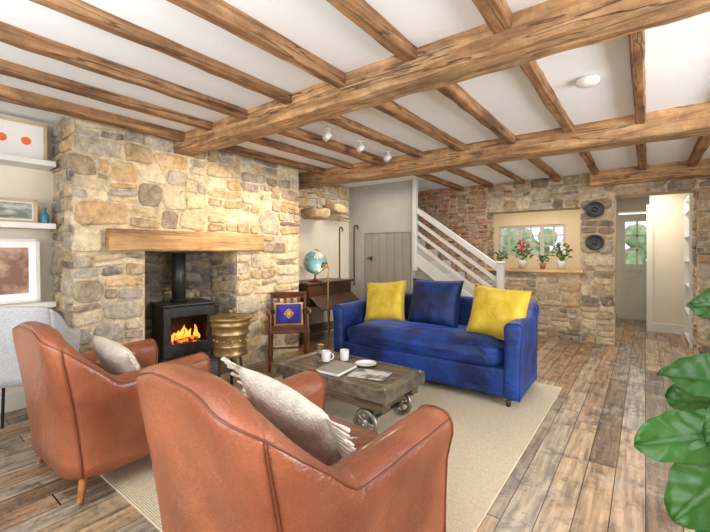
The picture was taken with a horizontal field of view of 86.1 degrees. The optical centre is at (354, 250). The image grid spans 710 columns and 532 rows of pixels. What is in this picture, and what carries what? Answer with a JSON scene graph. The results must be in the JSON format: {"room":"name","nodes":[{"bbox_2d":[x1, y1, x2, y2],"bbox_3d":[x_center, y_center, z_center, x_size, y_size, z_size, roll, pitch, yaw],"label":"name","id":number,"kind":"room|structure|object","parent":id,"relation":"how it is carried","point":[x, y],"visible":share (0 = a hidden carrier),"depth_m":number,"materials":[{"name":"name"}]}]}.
{"room":"traditional dwelling","nodes":[
{"label":"traditional dwelling","id":0,"kind":"room"},
{"bbox_2d":[0,114,348,394],"bbox_3d":[-1.183,0.100,5.620,0.500,2.400,11.300,0,0,37],"label":"wall","id":1,"kind":"structure","parent":0,"point":[15,182],"depth_m":3.30,"materials":[{"name":"beige paint"}]},
{"bbox_2d":[0,390,26,413],"bbox_3d":[-3.424,1.225,2.255,0.020,0.150,2.630,0,0,37],"label":"baseboard","id":2,"kind":"structure","parent":1,"relation":"attached to","point":[16,400],"depth_m":3.09,"materials":[{"name":"white paint"}]},
{"bbox_2d":[0,153,55,170],"bbox_3d":[-3.040,-0.713,2.568,0.250,0.045,1.595,0,0,37],"label":"wall shelf","id":3,"kind":"object","parent":1,"relation":"attached to","point":[5,159],"visible":1,"depth_m":3.02,"materials":[{"name":"white paint"}]},
{"bbox_2d":[0,116,46,159],"bbox_3d":[-2.736,-0.898,3.025,0.039,0.325,0.450,0,0,37],"label":"framed picture","id":4,"kind":"object","parent":3,"relation":"on","point":[18,137],"visible":0.88,"depth_m":3.08,"materials":[{"name":"white paper"}]},
{"bbox_2d":[0,132,6,140],"bbox_3d":[-2.770,-0.898,2.976,0.004,0.064,0.064,-4,-3,37],"label":"print","id":5,"kind":"object","parent":4,"relation":"attached to","point":[3,135],"depth_m":2.99,"materials":[{"name":"orange paper"}]},
{"bbox_2d":[21,137,30,144],"bbox_3d":[-2.679,-0.898,3.095,0.004,0.064,0.064,-4,-3,37],"label":"print","id":6,"kind":"object","parent":4,"relation":"attached to","point":[24,140],"depth_m":3.09,"materials":[{"name":"orange paper"}]},
{"bbox_2d":[0,221,55,229],"bbox_3d":[-3.040,-0.203,2.568,0.250,0.045,1.595,0,0,37],"label":"wall shelf","id":7,"kind":"object","parent":1,"relation":"attached to","point":[3,224],"visible":1,"depth_m":3.00,"materials":[{"name":"white paint"}]},
{"bbox_2d":[0,197,37,222],"bbox_3d":[-2.713,-0.323,3.014,0.032,0.195,0.300,0,0,37],"label":"framed picture","id":8,"kind":"object","parent":7,"relation":"on","point":[11,209],"visible":0.84,"depth_m":3.04,"materials":[{"name":"brown wood"}]},
{"bbox_2d":[0,201,31,218],"bbox_3d":[-2.711,-0.323,3.013,0.004,0.126,0.232,-4,-3,37],"label":"print","id":9,"kind":"object","parent":8,"relation":"attached to","point":[8,209],"depth_m":3.03},
{"bbox_2d":[40,208,48,222],"bbox_3d":[-2.588,-0.293,3.170,0.060,0.135,0.060,0,0,37],"label":"glass bottle","id":10,"kind":"object","parent":7,"relation":"on","point":[44,217],"visible":0.82,"depth_m":3.15,"materials":[{"name":"blue glass"}]},
{"bbox_2d":[0,299,55,307],"bbox_3d":[-3.040,0.438,2.568,0.250,0.045,1.595,0,0,37],"label":"wall shelf","id":11,"kind":"object","parent":1,"relation":"attached to","point":[45,302],"visible":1,"depth_m":3.04,"materials":[{"name":"white paint"}]},
{"bbox_2d":[0,238,40,303],"bbox_3d":[-2.745,0.158,2.988,0.051,0.514,0.420,0,0,37],"label":"framed picture","id":12,"kind":"object","parent":11,"relation":"on","point":[19,258],"visible":1,"depth_m":3.05,"materials":[{"name":"white paint"}]},
{"bbox_2d":[0,247,28,294],"bbox_3d":[-2.743,0.157,2.986,0.004,0.370,0.276,-4,-3,37],"label":"print","id":13,"kind":"object","parent":12,"relation":"attached to","point":[14,261],"depth_m":3.03},
{"bbox_2d":[298,197,308,207],"bbox_3d":[-0.859,-0.684,5.331,0.390,0.151,0.354,0,0,37],"label":"corbel stone","id":14,"kind":"object","parent":1,"relation":"attached to","point":[303,201],"visible":0.33,"depth_m":5.24,"materials":[{"name":"beige stone"}]},
{"bbox_2d":[301,208,329,219],"bbox_3d":[-0.597,-0.558,5.711,0.330,0.170,0.407,0,0,37],"label":"corbel stone","id":15,"kind":"object","parent":1,"relation":"attached to","point":[312,213],"visible":1,"depth_m":5.59,"materials":[{"name":"beige stone"}]},
{"bbox_2d":[322,203,348,213],"bbox_3d":[-0.303,-0.674,6.115,0.326,0.156,0.391,0,0,37],"label":"corbel stone","id":16,"kind":"object","parent":1,"relation":"attached to","point":[336,208],"visible":0.92,"depth_m":5.99,"materials":[{"name":"beige stone"}]},
{"bbox_2d":[339,227,342,277],"bbox_3d":[-0.235,0.110,6.431,0.020,1.040,0.100,0,0,37],"label":"cane","id":17,"kind":"object","parent":1,"relation":"attached to","point":[340,227],"visible":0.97,"depth_m":6.39,"materials":[{"name":"brown wood"}]},
{"bbox_2d":[50,116,299,365],"bbox_3d":[-1.669,0.100,4.131,0.541,2.408,2.540,0,0,37],"label":"wall","id":18,"kind":"structure","parent":0,"point":[106,176],"depth_m":3.44,"materials":[{"name":"stone"}]},
{"bbox_2d":[105,228,263,250],"bbox_3d":[-1.598,-0.093,3.825,0.127,0.194,1.612,0,0,37],"label":"lintel","id":19,"kind":"object","parent":18,"relation":"attached to","point":[116,239],"visible":0.99,"depth_m":3.61,"materials":[{"name":"brown wood"}]},
{"bbox_2d":[145,185,350,361],"bbox_3d":[-1.178,0.100,5.166,0.066,2.408,3.624,0,0,37],"label":"wall","id":20,"kind":"structure","parent":0,"point":[158,274],"depth_m":4.30,"materials":[{"name":"stone"}]},
{"bbox_2d":[0,318,694,531],"bbox_3d":[1.401,1.400,3.648,7.000,0.200,11.300,0,0,37],"label":"floor","id":21,"kind":"structure","parent":0,"point":[582,470],"depth_m":2.29,"materials":[{"name":"brown wood"}]},
{"bbox_2d":[0,306,80,428],"bbox_3d":[-2.313,0.830,2.643,0.570,0.942,0.512,0,0,-17],"label":"chair","id":22,"kind":"object","parent":21,"relation":"on","point":[10,317],"visible":0.49,"depth_m":2.45,"materials":[{"name":"grey fabric"}]},
{"bbox_2d":[208,354,236,375],"bbox_3d":[-1.761,1.255,3.948,0.510,0.090,0.900,0,0,37],"label":"hearth slab","id":23,"kind":"object","parent":21,"relation":"on","point":[214,361],"visible":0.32,"depth_m":4.04,"materials":[{"name":"stone"}]},
{"bbox_2d":[150,253,214,362],"bbox_3d":[-1.772,0.615,3.940,0.520,1.190,0.442,0,0,-43],"label":"wood stove","id":24,"kind":"object","parent":23,"relation":"on","point":[181,324],"visible":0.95,"depth_m":3.84,"materials":[{"name":"metal"}]},
{"bbox_2d":[209,313,251,392],"bbox_3d":[-1.139,0.942,3.486,0.370,0.698,0.370,0,0,37],"label":"side table","id":25,"kind":"object","parent":21,"relation":"on","point":[229,333],"visible":0.96,"depth_m":3.37,"materials":[{"name":"gold metal"}]},
{"bbox_2d":[209,313,251,357],"bbox_3d":[-1.139,0.770,3.486,0.370,0.355,0.370,0,0,37],"label":"pot","id":26,"kind":"object","parent":25,"relation":"on","point":[229,333],"depth_m":3.36,"materials":[{"name":"gold metal"}]},
{"bbox_2d":[225,310,236,316],"bbox_3d":[-1.139,0.569,3.486,0.110,0.058,0.110,0,0,37],"label":"candle holder","id":27,"kind":"object","parent":25,"relation":"on","point":[229,311],"visible":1,"depth_m":3.47,"materials":[{"name":"gold metal"}]},
{"bbox_2d":[266,291,311,371],"bbox_3d":[-0.756,0.894,4.342,0.502,0.813,0.466,0,0,-11],"label":"wooden armchair","id":28,"kind":"object","parent":21,"relation":"on","point":[305,328],"visible":0.8,"depth_m":4.30,"materials":[{"name":"brown wood"}]},
{"bbox_2d":[274,302,302,325],"bbox_3d":[-0.769,0.730,4.410,0.338,0.259,0.138,0,0,-10],"label":"throw cushion","id":29,"kind":"object","parent":28,"relation":"on","point":[285,313],"visible":1,"depth_m":4.37,"materials":[{"name":"fabric"}]},
{"bbox_2d":[321,262,333,351],"bbox_3d":[-0.373,0.725,4.971,0.305,1.150,0.250,0,0,37],"label":"floor lamp","id":30,"kind":"object","parent":21,"relation":"on","point":[324,264],"visible":0.84,"depth_m":4.94,"materials":[{"name":"gold metal"}]},
{"bbox_2d":[298,278,359,333],"bbox_3d":[-0.434,0.865,5.514,0.719,0.870,0.980,0,0,37],"label":"wooden bureau","id":31,"kind":"object","parent":21,"relation":"on","point":[340,292],"visible":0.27,"depth_m":5.36,"materials":[{"name":"brown wood"}]},
{"bbox_2d":[303,249,326,281],"bbox_3d":[-0.563,0.201,5.361,0.330,0.454,0.329,0,0,-24],"label":"desk globe","id":32,"kind":"object","parent":31,"relation":"on","point":[312,261],"visible":0.97,"depth_m":5.25,"materials":[{"name":"blue metal"}]},
{"bbox_2d":[299,321,332,333],"bbox_3d":[-0.521,1.120,5.581,0.400,0.020,0.900,0,0,37],"label":"baseboard","id":33,"kind":"structure","parent":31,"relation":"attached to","point":[319,327],"depth_m":5.51,"materials":[{"name":"brown wood"}]},
{"bbox_2d":[100,375,561,531],"bbox_3d":[0.048,1.294,3.046,2.380,0.012,3.200,0,0,37],"label":"area rug","id":34,"kind":"object","parent":21,"relation":"on","point":[490,438],"visible":0.36,"depth_m":2.52,"materials":[{"name":"fabric"}]},
{"bbox_2d":[13,321,209,504],"bbox_3d":[-1.502,0.839,2.351,0.839,0.904,0.851,0,0,36],"label":"leather armchair","id":35,"kind":"object","parent":34,"relation":"on","point":[86,421],"visible":0.65,"depth_m":1.97,"materials":[{"name":"brown leather"}]},
{"bbox_2d":[88,332,140,374],"bbox_3d":[-1.422,0.704,2.316,0.566,0.397,0.213,0,0,31],"label":"throw cushion","id":36,"kind":"object","parent":35,"relation":"on","point":[115,358],"visible":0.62,"depth_m":2.21,"materials":[{"name":"white fabric"}]},
{"bbox_2d":[137,360,453,531],"bbox_3d":[-0.238,0.826,1.472,0.902,0.931,0.945,0,0,41],"label":"leather armchair","id":37,"kind":"object","parent":34,"relation":"on","point":[218,465],"visible":0.92,"depth_m":1.11,"materials":[{"name":"brown leather"}]},
{"bbox_2d":[221,357,355,464],"bbox_3d":[-0.242,0.670,1.505,0.713,0.442,0.251,0,0,36],"label":"throw cushion","id":38,"kind":"object","parent":37,"relation":"on","point":[299,420],"visible":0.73,"depth_m":1.38,"materials":[{"name":"white fabric"}]},
{"bbox_2d":[316,415,379,466],"bbox_3d":[-0.176,0.890,1.542,0.560,0.209,0.708,0,0,41],"label":"seat cushion","id":39,"kind":"object","parent":37,"relation":"on","point":[360,436],"depth_m":1.64,"materials":[{"name":"leather"}]},
{"bbox_2d":[276,351,424,432],"bbox_3d":[-0.055,1.098,3.011,1.066,0.380,0.560,0,0,37],"label":"coffee table","id":40,"kind":"object","parent":34,"relation":"on","point":[375,398],"visible":0.67,"depth_m":2.74,"materials":[{"name":"wood"}]},
{"bbox_2d":[316,344,323,356],"bbox_3d":[-0.304,0.871,3.327,0.072,0.104,0.072,0,0,37],"label":"glass jar","id":41,"kind":"object","parent":40,"relation":"on","point":[320,347],"visible":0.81,"depth_m":3.30,"materials":[{"name":"clear glass"}]},
{"bbox_2d":[322,350,333,361],"bbox_3d":[-0.234,0.879,3.171,0.096,0.088,0.076,0,0,40],"label":"mug","id":42,"kind":"object","parent":40,"relation":"on","point":[326,354],"visible":1,"depth_m":3.15,"materials":[{"name":"white ceramic"}]},
{"bbox_2d":[316,360,357,376],"bbox_3d":[-0.139,0.910,2.949,0.210,0.026,0.270,0,0,32],"label":"book","id":43,"kind":"object","parent":40,"relation":"on","point":[336,368],"visible":0.89,"depth_m":2.90,"materials":[{"name":"paper"}]},
{"bbox_2d":[340,349,348,360],"bbox_3d":[-0.082,0.879,3.220,0.076,0.088,0.096,0,0,44],"label":"mug","id":44,"kind":"object","parent":40,"relation":"on","point":[344,353],"visible":1,"depth_m":3.18,"materials":[{"name":"white ceramic"}]},
{"bbox_2d":[355,360,376,366],"bbox_3d":[0.086,0.914,3.079,0.180,0.017,0.180,0,0,37],"label":"plate","id":45,"kind":"object","parent":40,"relation":"on","point":[365,363],"visible":1,"depth_m":3.10,"materials":[{"name":"white ceramic"}]},
{"bbox_2d":[347,368,391,380],"bbox_3d":[0.112,0.919,2.833,0.280,0.006,0.200,0,0,23],"label":"magazine","id":46,"kind":"object","parent":40,"relation":"on","point":[377,375],"visible":1,"depth_m":2.82,"materials":[{"name":"paper"}]},
{"bbox_2d":[332,292,538,406],"bbox_3d":[0.804,0.892,3.974,1.960,0.792,0.941,0,0,36],"label":"velvet sofa","id":47,"kind":"object","parent":34,"relation":"on","point":[506,368],"visible":0.74,"depth_m":3.49,"materials":[{"name":"blue fabric"}]},
{"bbox_2d":[364,280,405,321],"bbox_3d":[0.344,0.575,4.341,0.542,0.499,0.278,0,0,28],"label":"throw cushion","id":48,"kind":"object","parent":47,"relation":"on","point":[384,300],"visible":0.92,"depth_m":4.25,"materials":[{"name":"yellow fabric"}]},
{"bbox_2d":[348,318,503,365],"bbox_3d":[0.749,0.872,3.895,1.677,0.242,0.748,0,0,36],"label":"seat cushion","id":49,"kind":"object","parent":47,"relation":"on","point":[457,346],"depth_m":3.59,"materials":[{"name":"blue fabric"}]},
{"bbox_2d":[407,278,463,326],"bbox_3d":[0.834,0.545,3.994,0.593,0.485,0.263,0,0,41],"label":"throw cushion","id":50,"kind":"object","parent":47,"relation":"on","point":[432,302],"visible":0.9,"depth_m":3.89,"materials":[{"name":"blue fabric"}]},
{"bbox_2d":[466,284,531,339],"bbox_3d":[1.312,0.570,3.500,0.556,0.502,0.263,0,0,41],"label":"throw cushion","id":51,"kind":"object","parent":47,"relation":"on","point":[492,308],"visible":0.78,"depth_m":3.44,"materials":[{"name":"yellow fabric"}]},
{"bbox_2d":[366,179,504,296],"bbox_3d":[1.224,0.100,6.236,2.720,2.400,1.100,0,0,37],"label":"staircase","id":52,"kind":"structure","parent":21,"relation":"on","point":[426,263],"depth_m":5.65,"materials":[{"name":"paint"}]},
{"bbox_2d":[633,288,709,531],"bbox_3d":[1.050,0.483,0.910,0.437,1.634,0.531,0,0,-30],"label":"fiddle leaf fig","id":53,"kind":"object","parent":21,"relation":"on","point":[682,437],"visible":1,"depth_m":0.99,"materials":[{"name":"green plant"}]},
{"bbox_2d":[684,195,693,348],"bbox_3d":[4.819,0.274,5.317,0.270,2.052,0.840,0,0,37],"label":"bookcase","id":54,"kind":"object","parent":21,"relation":"on","point":[688,203],"visible":0.43,"depth_m":5.55,"materials":[{"name":"white paint"}]},
{"bbox_2d":[0,0,709,191],"bbox_3d":[1.401,-1.200,3.648,7.000,0.200,11.300,0,0,37],"label":"ceiling","id":55,"kind":"structure","parent":0,"point":[677,54],"depth_m":2.34,"materials":[{"name":"white paint"}]},
{"bbox_2d":[0,84,184,141],"bbox_3d":[-2.643,-1.055,2.174,0.094,0.091,3.450,0,0,37],"label":"joist","id":56,"kind":"object","parent":55,"relation":"attached to","point":[8,94],"visible":1,"depth_m":2.88,"materials":[{"name":"brown wood"}]},
{"bbox_2d":[0,59,211,130],"bbox_3d":[-2.285,-1.066,1.901,0.094,0.068,3.450,0,0,37],"label":"joist","id":57,"kind":"object","parent":55,"relation":"attached to","point":[7,68],"visible":1,"depth_m":2.56,"materials":[{"name":"brown wood"}]},
{"bbox_2d":[0,21,246,119],"bbox_3d":[-1.901,-1.061,1.608,0.074,0.078,3.450,0,0,37],"label":"joist","id":58,"kind":"object","parent":55,"relation":"attached to","point":[9,34],"visible":1,"depth_m":2.19,"materials":[{"name":"brown wood"}]},
{"bbox_2d":[30,0,291,103],"bbox_3d":[-1.514,-1.067,1.312,0.086,0.067,3.450,0,0,37],"label":"joist","id":59,"kind":"object","parent":55,"relation":"attached to","point":[79,10],"visible":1,"depth_m":1.93,"materials":[{"name":"brown wood"}]},
{"bbox_2d":[167,0,345,88],"bbox_3d":[-1.125,-1.056,1.016,0.085,0.089,3.450,0,0,37],"label":"joist","id":60,"kind":"object","parent":55,"relation":"attached to","point":[220,13],"visible":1,"depth_m":1.85,"materials":[{"name":"brown wood"}]},
{"bbox_2d":[220,145,325,174],"bbox_3d":[-0.943,-1.060,4.399,0.074,0.080,1.770,0,0,37],"label":"joist","id":61,"kind":"object","parent":55,"relation":"attached to","point":[246,152],"visible":0.84,"depth_m":4.37,"materials":[{"name":"brown wood"}]},
{"bbox_2d":[250,137,352,168],"bbox_3d":[-0.588,-1.069,4.128,0.085,0.062,1.770,0,0,37],"label":"joist","id":62,"kind":"object","parent":55,"relation":"attached to","point":[263,141],"visible":0.83,"depth_m":4.10,"materials":[{"name":"brown wood"}]},
{"bbox_2d":[322,126,332,141],"bbox_3d":[-0.247,-1.037,3.393,0.096,0.126,0.074,0,0,37],"label":"ceiling spotlight","id":63,"kind":"object","parent":55,"relation":"attached to","point":[328,135],"visible":1,"depth_m":3.37,"materials":[{"name":"white metal"}]},
{"bbox_2d":[278,127,384,165],"bbox_3d":[-0.206,-1.056,3.836,0.097,0.087,1.770,0,0,37],"label":"joist","id":64,"kind":"object","parent":55,"relation":"attached to","point":[298,133],"visible":0.8,"depth_m":3.78,"materials":[{"name":"brown wood"}]},
{"bbox_2d":[356,140,364,152],"bbox_3d":[0.057,-1.037,3.791,0.096,0.126,0.074,0,0,37],"label":"ceiling spotlight","id":65,"kind":"object","parent":55,"relation":"attached to","point":[361,147],"visible":1,"depth_m":3.77,"materials":[{"name":"white metal"}]},
{"bbox_2d":[326,0,416,62],"bbox_3d":[-0.735,-1.066,0.719,0.094,0.069,3.450,0,0,37],"label":"joist","id":66,"kind":"object","parent":55,"relation":"attached to","point":[360,12],"visible":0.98,"depth_m":1.79,"materials":[{"name":"brown wood"}]},
{"bbox_2d":[325,116,422,157],"bbox_3d":[0.185,-1.068,3.539,0.096,0.064,1.770,0,0,37],"label":"joist","id":67,"kind":"object","parent":55,"relation":"attached to","point":[343,122],"visible":0.82,"depth_m":3.49,"materials":[{"name":"brown wood"}]},
{"bbox_2d":[384,150,391,162],"bbox_3d":[0.360,-1.037,4.188,0.096,0.126,0.074,0,0,37],"label":"ceiling spotlight","id":68,"kind":"object","parent":55,"relation":"attached to","point":[388,157],"visible":1,"depth_m":4.17,"materials":[{"name":"white metal"}]},
{"bbox_2d":[373,101,465,151],"bbox_3d":[0.573,-1.061,3.242,0.094,0.079,1.770,0,0,37],"label":"joist","id":69,"kind":"object","parent":55,"relation":"attached to","point":[390,108],"visible":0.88,"depth_m":3.13,"materials":[{"name":"brown wood"}]},
{"bbox_2d":[413,173,463,190],"bbox_3d":[1.154,-1.060,5.617,0.084,0.079,2.230,0,0,37],"label":"joist","id":70,"kind":"object","parent":55,"relation":"attached to","point":[429,177],"visible":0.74,"depth_m":5.78,"materials":[{"name":"brown wood"}]},
{"bbox_2d":[173,0,709,156],"bbox_3d":[0.544,-1.014,2.031,5.600,0.173,0.233,0,0,37],"label":"ceiling beam","id":71,"kind":"structure","parent":55,"relation":"attached to","point":[548,28],"depth_m":1.95,"materials":[{"name":"brown wood"}]},
{"bbox_2d":[447,168,492,188],"bbox_3d":[1.544,-1.061,5.319,0.075,0.079,2.230,0,0,37],"label":"joist","id":72,"kind":"object","parent":55,"relation":"attached to","point":[459,172],"visible":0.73,"depth_m":5.45,"materials":[{"name":"brown wood"}]},
{"bbox_2d":[436,82,514,144],"bbox_3d":[0.964,-1.060,2.943,0.082,0.080,1.770,0,0,37],"label":"joist","id":73,"kind":"object","parent":55,"relation":"attached to","point":[454,92],"visible":0.84,"depth_m":2.83,"materials":[{"name":"brown wood"}]},
{"bbox_2d":[471,0,512,33],"bbox_3d":[-0.343,-1.064,0.419,0.100,0.072,3.450,0,0,37],"label":"joist","id":74,"kind":"object","parent":55,"relation":"attached to","point":[497,14],"visible":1,"depth_m":1.67,"materials":[{"name":"brown wood"}]},
{"bbox_2d":[298,101,709,189],"bbox_3d":[1.548,-1.000,3.759,6.100,0.200,0.282,0,0,37],"label":"ceiling beam","id":75,"kind":"structure","parent":55,"relation":"attached to","point":[691,120],"depth_m":3.49,"materials":[{"name":"brown wood"}]},
{"bbox_2d":[486,163,524,183],"bbox_3d":[1.932,-1.069,5.023,0.077,0.062,2.230,0,0,37],"label":"joist","id":76,"kind":"object","parent":55,"relation":"attached to","point":[494,166],"visible":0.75,"depth_m":5.12,"materials":[{"name":"brown wood"}]},
{"bbox_2d":[527,157,559,181],"bbox_3d":[2.321,-1.056,4.726,0.073,0.087,2.230,0,0,37],"label":"joist","id":77,"kind":"object","parent":55,"relation":"attached to","point":[540,164],"visible":0.67,"depth_m":4.80,"materials":[{"name":"brown wood"}]},
{"bbox_2d":[520,60,572,132],"bbox_3d":[1.351,-1.068,2.648,0.080,0.063,1.770,0,0,37],"label":"joist","id":78,"kind":"object","parent":55,"relation":"attached to","point":[532,70],"visible":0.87,"depth_m":2.54,"materials":[{"name":"brown wood"}]},
{"bbox_2d":[576,74,599,87],"bbox_3d":[1.486,-1.078,2.426,0.136,0.044,0.136,0,0,37],"label":"smoke detector","id":79,"kind":"object","parent":55,"relation":"attached to","point":[587,81],"visible":1,"depth_m":2.39,"materials":[{"name":"white plastic"}]},
{"bbox_2d":[579,151,598,174],"bbox_3d":[2.712,-1.066,4.428,0.089,0.068,2.230,0,0,37],"label":"joist","id":80,"kind":"object","parent":55,"relation":"attached to","point":[586,156],"visible":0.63,"depth_m":4.49,"materials":[{"name":"brown wood"}]},
{"bbox_2d":[629,30,645,123],"bbox_3d":[1.750,-1.057,2.344,0.073,0.086,1.770,0,0,37],"label":"joist","id":81,"kind":"object","parent":55,"relation":"attached to","point":[637,60],"visible":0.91,"depth_m":2.17,"materials":[{"name":"brown wood"}]},
{"bbox_2d":[636,143,646,170],"bbox_3d":[3.111,-1.065,4.123,0.089,0.071,2.230,0,0,37],"label":"joist","id":82,"kind":"object","parent":55,"relation":"attached to","point":[641,149],"visible":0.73,"depth_m":4.12,"materials":[{"name":"brown wood"}]},
{"bbox_2d":[688,135,709,166],"bbox_3d":[3.495,-1.058,3.830,0.094,0.084,2.230,0,0,37],"label":"joist","id":83,"kind":"object","parent":55,"relation":"attached to","point":[703,142],"visible":0.78,"depth_m":3.89,"materials":[{"name":"brown wood"}]},
{"bbox_2d":[349,180,415,299],"bbox_3d":[0.430,0.100,6.251,1.300,2.400,0.060,0,0,37],"label":"wall","id":84,"kind":"structure","parent":0,"point":[385,207],"depth_m":6.31,"materials":[{"name":"grey paint"}]},
{"bbox_2d":[354,225,357,284],"bbox_3d":[0.016,0.070,6.515,0.100,1.040,0.020,0,0,37],"label":"cane","id":85,"kind":"object","parent":84,"relation":"attached to","point":[354,225],"visible":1,"depth_m":6.53,"materials":[{"name":"brown wood"}]},
{"bbox_2d":[365,233,410,296],"bbox_3d":[0.513,0.500,6.153,0.872,1.560,0.065,0,0,37],"label":"door","id":86,"kind":"structure","parent":84,"relation":"in","point":[387,256],"depth_m":6.13,"materials":[{"name":"grey paint"}]},
{"bbox_2d":[493,209,579,268],"bbox_3d":[3.460,0.100,8.366,3.550,2.400,0.300,0,0,37],"label":"wall","id":87,"kind":"structure","parent":0,"point":[571,218],"depth_m":7.81,"materials":[{"name":"paint"}]},
{"bbox_2d":[498,224,565,255],"bbox_3d":[3.721,-0.220,8.041,1.320,0.640,0.060,0,0,37],"label":"window","id":88,"kind":"structure","parent":87,"relation":"in","point":[541,227],"depth_m":8.02,"materials":[{"name":"paint"}]},
{"bbox_2d":[418,173,709,354],"bbox_3d":[3.074,0.100,5.758,6.108,2.408,0.363,0,0,37],"label":"wall","id":89,"kind":"structure","parent":0,"point":[581,307],"depth_m":5.53,"materials":[{"name":"beige stone"}]},
{"bbox_2d":[484,267,583,272],"bbox_3d":[2.776,0.295,5.957,1.426,0.045,0.420,0,0,37],"label":"trim","id":90,"kind":"structure","parent":89,"relation":"attached to","point":[552,270],"depth_m":5.73,"materials":[{"name":"brown wood"}]},
{"bbox_2d":[494,250,508,260],"bbox_3d":[2.391,0.129,6.230,0.230,0.286,0.162,0,0,9],"label":"potted plant","id":91,"kind":"object","parent":90,"relation":"on","point":[506,254],"visible":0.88,"depth_m":6.20,"materials":[{"name":"green plant"}]},
{"bbox_2d":[512,239,533,267],"bbox_3d":[2.665,0.042,6.046,0.319,0.459,0.213,0,0,37],"label":"potted plant","id":92,"kind":"object","parent":90,"relation":"on","point":[522,263],"visible":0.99,"depth_m":6.01,"materials":[{"name":"green plant"}]},
{"bbox_2d":[536,254,549,268],"bbox_3d":[2.893,0.158,5.844,0.190,0.228,0.151,0,0,26],"label":"potted plant","id":93,"kind":"object","parent":90,"relation":"on","point":[542,265],"visible":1,"depth_m":5.82,"materials":[{"name":"green plant"}]},
{"bbox_2d":[551,240,572,268],"bbox_3d":[3.094,0.053,5.707,0.206,0.438,0.268,0,0,-34],"label":"potted plant","id":94,"kind":"object","parent":90,"relation":"on","point":[561,264],"visible":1,"depth_m":5.67,"materials":[{"name":"green plant"}]},
{"bbox_2d":[586,202,603,216],"bbox_3d":[3.348,-0.580,5.311,0.220,0.220,0.034,0,0,37],"label":"wall speaker","id":95,"kind":"object","parent":89,"relation":"attached to","point":[593,209],"visible":1,"depth_m":5.30,"materials":[{"name":"black metal"}]},
{"bbox_2d":[586,235,603,249],"bbox_3d":[3.348,-0.120,5.311,0.220,0.220,0.034,0,0,37],"label":"wall speaker","id":96,"kind":"object","parent":89,"relation":"attached to","point":[593,242],"visible":1,"depth_m":5.30,"materials":[{"name":"black metal"}]},
{"bbox_2d":[590,158,709,186],"bbox_3d":[4.330,-0.997,4.520,2.600,0.207,0.195,0,0,37],"label":"beam","id":97,"kind":"structure","parent":89,"relation":"attached to","point":[679,170],"depth_m":4.83,"materials":[{"name":"brown wood"}]},
{"bbox_2d":[616,196,649,317],"bbox_3d":[6.167,0.100,6.804,2.450,2.400,0.300,0,0,37],"label":"wall","id":98,"kind":"structure","parent":0,"point":[627,204],"depth_m":7.34,"materials":[{"name":"beige paint"}]},
{"bbox_2d":[618,214,646,320],"bbox_3d":[5.412,0.300,7.125,0.790,2.000,0.110,0,0,37],"label":"door","id":99,"kind":"structure","parent":98,"relation":"in","point":[632,278],"depth_m":7.25,"materials":[{"name":"paint"}]},
{"bbox_2d":[650,193,693,325],"bbox_3d":[5.612,0.100,5.655,1.940,2.400,0.200,0,0,37],"label":"wall","id":100,"kind":"structure","parent":0,"point":[668,210],"depth_m":6.02,"materials":[{"name":"beige paint"}]},
{"bbox_2d":[647,204,683,334],"bbox_3d":[5.526,0.275,5.576,1.980,2.050,0.030,0,0,37],"label":"trim","id":101,"kind":"structure","parent":100,"relation":"attached to","point":[652,327],"depth_m":6.12,"materials":[{"name":"white paint"}]},
{"label":"outside","id":102,"kind":"structure","parent":0,"visible":0},
{"bbox_2d":[502,224,646,263],"bbox_3d":[6.339,0.370,12.146,7.849,2.488,1.798,0,0,37],"label":"hedge","id":103,"kind":"object","parent":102,"point":[630,256],"visible":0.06,"depth_m":11.84,"materials":[{"name":"green plant"}]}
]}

